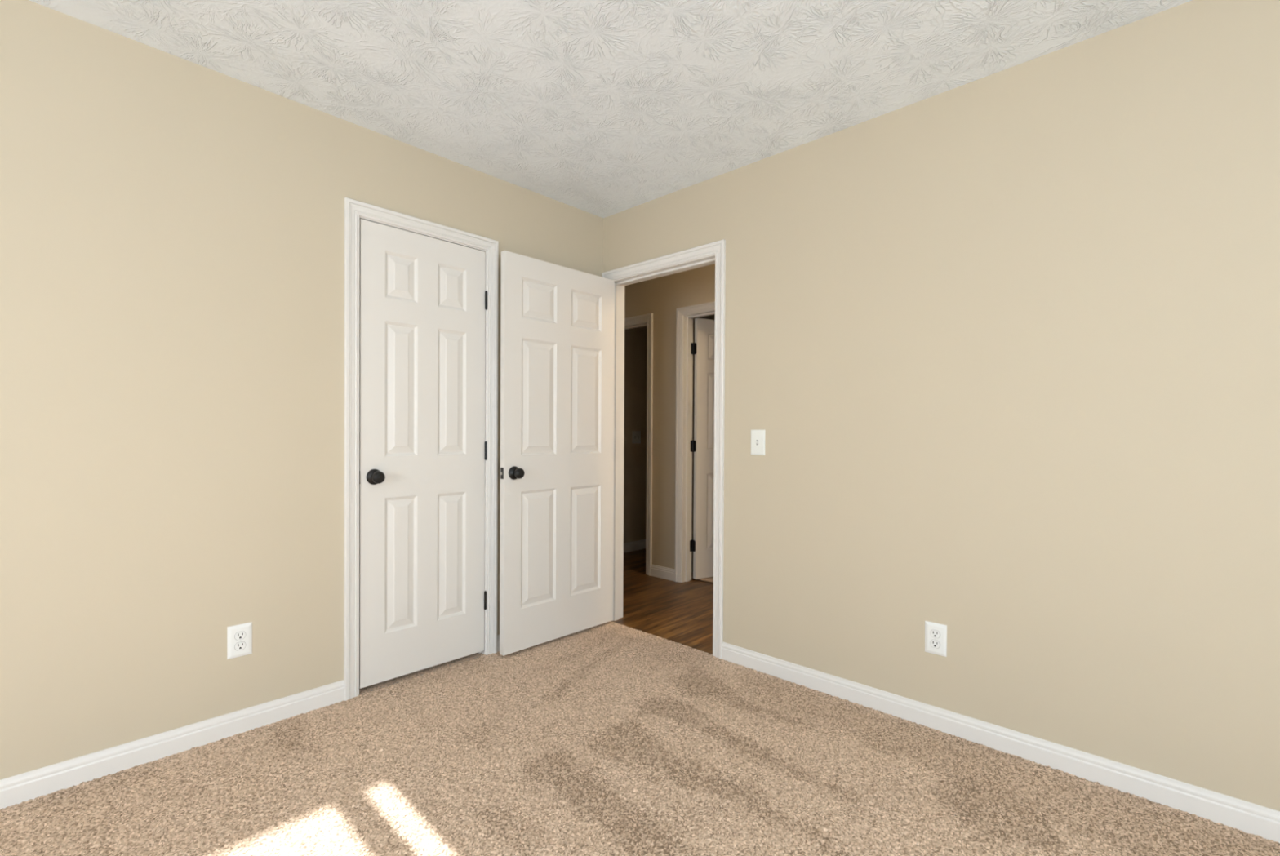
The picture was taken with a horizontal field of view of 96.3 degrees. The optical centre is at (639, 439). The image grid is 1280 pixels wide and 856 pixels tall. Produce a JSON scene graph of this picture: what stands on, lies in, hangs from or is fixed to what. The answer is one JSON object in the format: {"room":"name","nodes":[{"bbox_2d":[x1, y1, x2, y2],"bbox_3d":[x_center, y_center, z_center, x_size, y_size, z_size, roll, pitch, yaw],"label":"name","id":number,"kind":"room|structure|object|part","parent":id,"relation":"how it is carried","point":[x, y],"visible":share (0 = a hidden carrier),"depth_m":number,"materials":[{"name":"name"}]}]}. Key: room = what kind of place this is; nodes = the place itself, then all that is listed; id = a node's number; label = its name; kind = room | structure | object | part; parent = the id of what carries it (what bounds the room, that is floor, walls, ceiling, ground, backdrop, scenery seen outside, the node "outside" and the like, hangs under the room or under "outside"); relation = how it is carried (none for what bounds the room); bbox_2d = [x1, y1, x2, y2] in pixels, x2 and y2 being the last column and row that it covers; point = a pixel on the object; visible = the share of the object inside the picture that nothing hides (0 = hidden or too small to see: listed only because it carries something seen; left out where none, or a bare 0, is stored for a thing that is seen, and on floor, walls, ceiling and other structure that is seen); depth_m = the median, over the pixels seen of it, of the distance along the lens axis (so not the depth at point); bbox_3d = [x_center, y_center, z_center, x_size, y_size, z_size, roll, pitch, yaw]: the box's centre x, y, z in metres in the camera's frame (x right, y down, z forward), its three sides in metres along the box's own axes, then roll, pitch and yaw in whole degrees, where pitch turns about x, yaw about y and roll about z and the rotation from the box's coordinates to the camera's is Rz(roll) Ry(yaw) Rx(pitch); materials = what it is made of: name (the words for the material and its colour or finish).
{"room":"empty bedroom","nodes":[
{"label":"empty bedroom","id":0,"kind":"room"},
{"bbox_2d":[0,0,603,779],"bbox_3d":[-1.918,-0.102,1.808,0.120,2.482,5.040,1,1,43],"label":"wall","id":1,"kind":"structure","parent":0,"point":[172,227],"depth_m":2.01,"materials":[{"name":"beige paint"}]},
{"bbox_2d":[0,680,344,809],"bbox_3d":[-2.387,1.073,1.229,0.012,0.088,3.307,1,1,43],"label":"baseboard","id":2,"kind":"structure","parent":1,"relation":"attached to","point":[15,789],"depth_m":1.99,"materials":[{"name":"white paint"}]},
{"bbox_2d":[226,622,252,659],"bbox_3d":[-1.508,0.761,2.163,0.008,0.122,0.078,1,1,43],"label":"electrical outlet","id":3,"kind":"object","parent":1,"relation":"attached to","point":[239,637],"visible":1,"depth_m":2.16,"materials":[{"name":"white plastic"}]},
{"bbox_2d":[235,641,245,650],"bbox_3d":[-1.506,0.780,2.161,0.003,0.028,0.034,1,1,43],"label":"receptacle","id":4,"kind":"object","parent":3,"relation":"attached to","point":[239,646],"depth_m":2.16,"materials":[{"name":"white plastic"}]},
{"bbox_2d":[235,631,245,639],"bbox_3d":[-1.506,0.742,2.161,0.003,0.028,0.034,1,1,43],"label":"receptacle","id":5,"kind":"object","parent":3,"relation":"attached to","point":[238,635],"depth_m":2.16,"materials":[{"name":"white plastic"}]},
{"bbox_2d":[343,197,498,701],"bbox_3d":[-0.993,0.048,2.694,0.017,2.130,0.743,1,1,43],"label":"trim","id":6,"kind":"structure","parent":1,"relation":"attached to","point":[353,209],"depth_m":2.46,"materials":[{"name":"white paint"}]},
{"bbox_2d":[359,218,487,688],"bbox_3d":[-1.011,0.066,2.715,0.159,2.032,0.620,1,1,43],"label":"door","id":7,"kind":"structure","parent":1,"relation":"in","point":[423,300],"depth_m":2.67,"materials":[{"name":"white paint"}]},
{"bbox_3d":[-1.143,0.167,2.498,0.052,0.054,0.054,1,1,43],"label":"knob","id":8,"kind":"part","parent":7,"relation":"part of","materials":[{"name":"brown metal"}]},
{"bbox_2d":[497,635,499,652],"bbox_3d":[-0.494,1.065,3.243,0.012,0.088,0.734,1,1,43],"label":"baseboard","id":9,"kind":"structure","parent":1,"relation":"attached to","point":[498,636],"depth_m":2.98,"materials":[{"name":"white paint"}]},
{"bbox_2d":[29,0,1192,217],"bbox_3d":[0.304,-1.361,2.460,7.400,0.050,9.200,1,1,43],"label":"ceiling","id":10,"kind":"structure","parent":0,"point":[602,108],"depth_m":2.03,"materials":[{"name":"white paint"}]},
{"bbox_2d":[623,326,647,543],"bbox_3d":[0.273,-0.128,6.023,0.100,2.480,2.056,1,1,43],"label":"wall","id":11,"kind":"structure","parent":0,"point":[635,339],"depth_m":5.61,"materials":[{"name":"beige paint"}]},
{"bbox_2d":[623,539,645,553],"bbox_3d":[0.274,1.048,5.958,0.012,0.094,1.956,1,1,43],"label":"baseboard","id":12,"kind":"structure","parent":11,"relation":"attached to","point":[639,544],"depth_m":5.60,"materials":[{"name":"white paint"}]},
{"bbox_2d":[631,431,640,444],"bbox_3d":[-0.030,-0.016,5.618,0.016,0.122,0.118,1,1,43],"label":"light switch","id":13,"kind":"object","parent":11,"relation":"attached to","point":[636,436],"visible":1,"depth_m":5.61,"materials":[{"name":"white plastic"}]},
{"bbox_2d":[0,548,1279,855],"bbox_3d":[0.364,1.142,2.414,6.800,0.065,8.800,1,1,43],"label":"floor","id":14,"kind":"structure","parent":0,"point":[611,738],"depth_m":1.87,"materials":[{"name":"beige carpet"}]},
{"bbox_2d":[624,263,715,568],"bbox_3d":[1.389,-0.099,3.486,6.800,2.482,0.114,1,1,43],"label":"wall","id":15,"kind":"structure","parent":0,"point":[661,297],"depth_m":4.53,"materials":[{"name":"beige paint"}]},
{"bbox_2d":[624,321,647,329],"bbox_3d":[-0.165,0.065,4.947,0.744,2.066,0.114,1,1,43],"label":"trim","id":16,"kind":"structure","parent":15,"relation":"attached to","point":[642,324],"depth_m":4.78,"materials":[{"name":"white paint"}]},
{"bbox_2d":[624,313,653,576],"bbox_3d":[-0.210,0.042,4.899,0.834,2.111,0.017,1,1,43],"label":"trim","id":17,"kind":"structure","parent":15,"relation":"attached to","point":[646,317],"depth_m":4.63,"materials":[{"name":"white paint"}]},
{"bbox_2d":[650,564,675,581],"bbox_3d":[0.182,1.060,4.537,0.254,0.094,0.012,1,1,43],"label":"baseboard","id":18,"kind":"structure","parent":15,"relation":"attached to","point":[662,572],"depth_m":4.53,"materials":[{"name":"white paint"}]},
{"bbox_2d":[675,301,715,582],"bbox_3d":[0.606,0.053,4.132,0.898,2.111,0.017,1,1,43],"label":"trim","id":19,"kind":"structure","parent":15,"relation":"attached to","point":[680,312],"depth_m":4.41,"materials":[{"name":"white paint"}]},
{"bbox_2d":[681,310,715,582],"bbox_3d":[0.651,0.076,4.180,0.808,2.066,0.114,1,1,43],"label":"trim","id":20,"kind":"structure","parent":15,"relation":"attached to","point":[687,319],"depth_m":4.43,"materials":[{"name":"white paint"}]},
{"bbox_2d":[689,318,715,579],"bbox_3d":[0.744,0.076,4.650,0.802,2.030,0.159,0,1,-28],"label":"door","id":21,"kind":"structure","parent":15,"relation":"in","point":[702,446],"depth_m":4.49,"materials":[{"name":"white paint"}]},
{"bbox_2d":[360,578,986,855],"bbox_3d":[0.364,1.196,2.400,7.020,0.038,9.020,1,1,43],"label":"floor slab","id":22,"kind":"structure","parent":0,"point":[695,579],"depth_m":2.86,"materials":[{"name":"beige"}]},
{"bbox_2d":[603,0,1279,811],"bbox_3d":[1.530,-0.085,1.943,4.720,2.482,0.120,1,1,43],"label":"wall","id":23,"kind":"structure","parent":0,"point":[1004,345],"depth_m":2.00,"materials":[{"name":"beige paint"}]},
{"bbox_2d":[499,250,614,655],"bbox_3d":[-0.422,0.073,3.173,0.159,2.031,0.811,1,1,43],"label":"door","id":24,"kind":"structure","parent":23,"relation":"in","point":[557,322],"depth_m":3.11,"materials":[{"name":"white paint"}]},
{"bbox_3d":[-0.693,0.173,2.886,0.025,0.057,0.002,1,1,43],"label":"latch plate","id":25,"kind":"part","parent":24,"relation":"part of","materials":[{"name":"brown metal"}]},
{"bbox_3d":[-0.614,0.173,2.893,0.052,0.054,0.054,1,1,43],"label":"knob","id":26,"kind":"part","parent":24,"relation":"part of","materials":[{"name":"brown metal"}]},
{"bbox_2d":[622,379,624,584],"bbox_3d":[0.186,0.053,3.301,0.898,2.121,0.017,1,1,43],"label":"trim","id":27,"kind":"structure","parent":23,"relation":"attached to","point":[624,380],"depth_m":3.57,"materials":[{"name":"white paint"}]},
{"bbox_2d":[601,240,725,659],"bbox_3d":[0.093,0.054,3.201,0.898,2.121,0.017,1,1,43],"label":"trim","id":28,"kind":"structure","parent":23,"relation":"attached to","point":[717,248],"depth_m":2.91,"materials":[{"name":"white paint"}]},
{"bbox_2d":[612,254,715,621],"bbox_3d":[0.139,0.076,3.251,0.808,2.076,0.120,1,1,43],"label":"trim","id":29,"kind":"structure","parent":23,"relation":"attached to","point":[619,302],"depth_m":3.50,"materials":[{"name":"white paint"}]},
{"bbox_2d":[751,430,764,455],"bbox_3d":[0.564,0.017,2.760,0.078,0.122,0.016,1,1,43],"label":"light switch","id":30,"kind":"object","parent":23,"relation":"attached to","point":[757,437],"visible":1,"depth_m":2.76,"materials":[{"name":"white plastic"}]},
{"bbox_2d":[924,621,946,657],"bbox_3d":[1.144,0.775,2.222,0.078,0.122,0.008,1,1,43],"label":"electrical outlet","id":31,"kind":"object","parent":23,"relation":"attached to","point":[935,634],"visible":1,"depth_m":2.22,"materials":[{"name":"white plastic"}]},
{"bbox_2d":[930,640,939,648],"bbox_3d":[1.142,0.794,2.220,0.034,0.028,0.003,1,1,43],"label":"receptacle","id":32,"kind":"object","parent":31,"relation":"attached to","point":[934,643],"depth_m":2.22,"materials":[{"name":"white plastic"}]},
{"bbox_2d":[930,630,940,638],"bbox_3d":[1.142,0.755,2.220,0.034,0.028,0.003,1,1,43],"label":"receptacle","id":33,"kind":"object","parent":31,"relation":"attached to","point":[934,633],"depth_m":2.22,"materials":[{"name":"white plastic"}]},
{"bbox_2d":[721,641,1279,843],"bbox_3d":[1.764,1.091,1.638,3.698,0.088,0.012,1,1,43],"label":"baseboard","id":34,"kind":"structure","parent":23,"relation":"attached to","point":[1247,817],"depth_m":1.99,"materials":[{"name":"white paint"}]}
]}

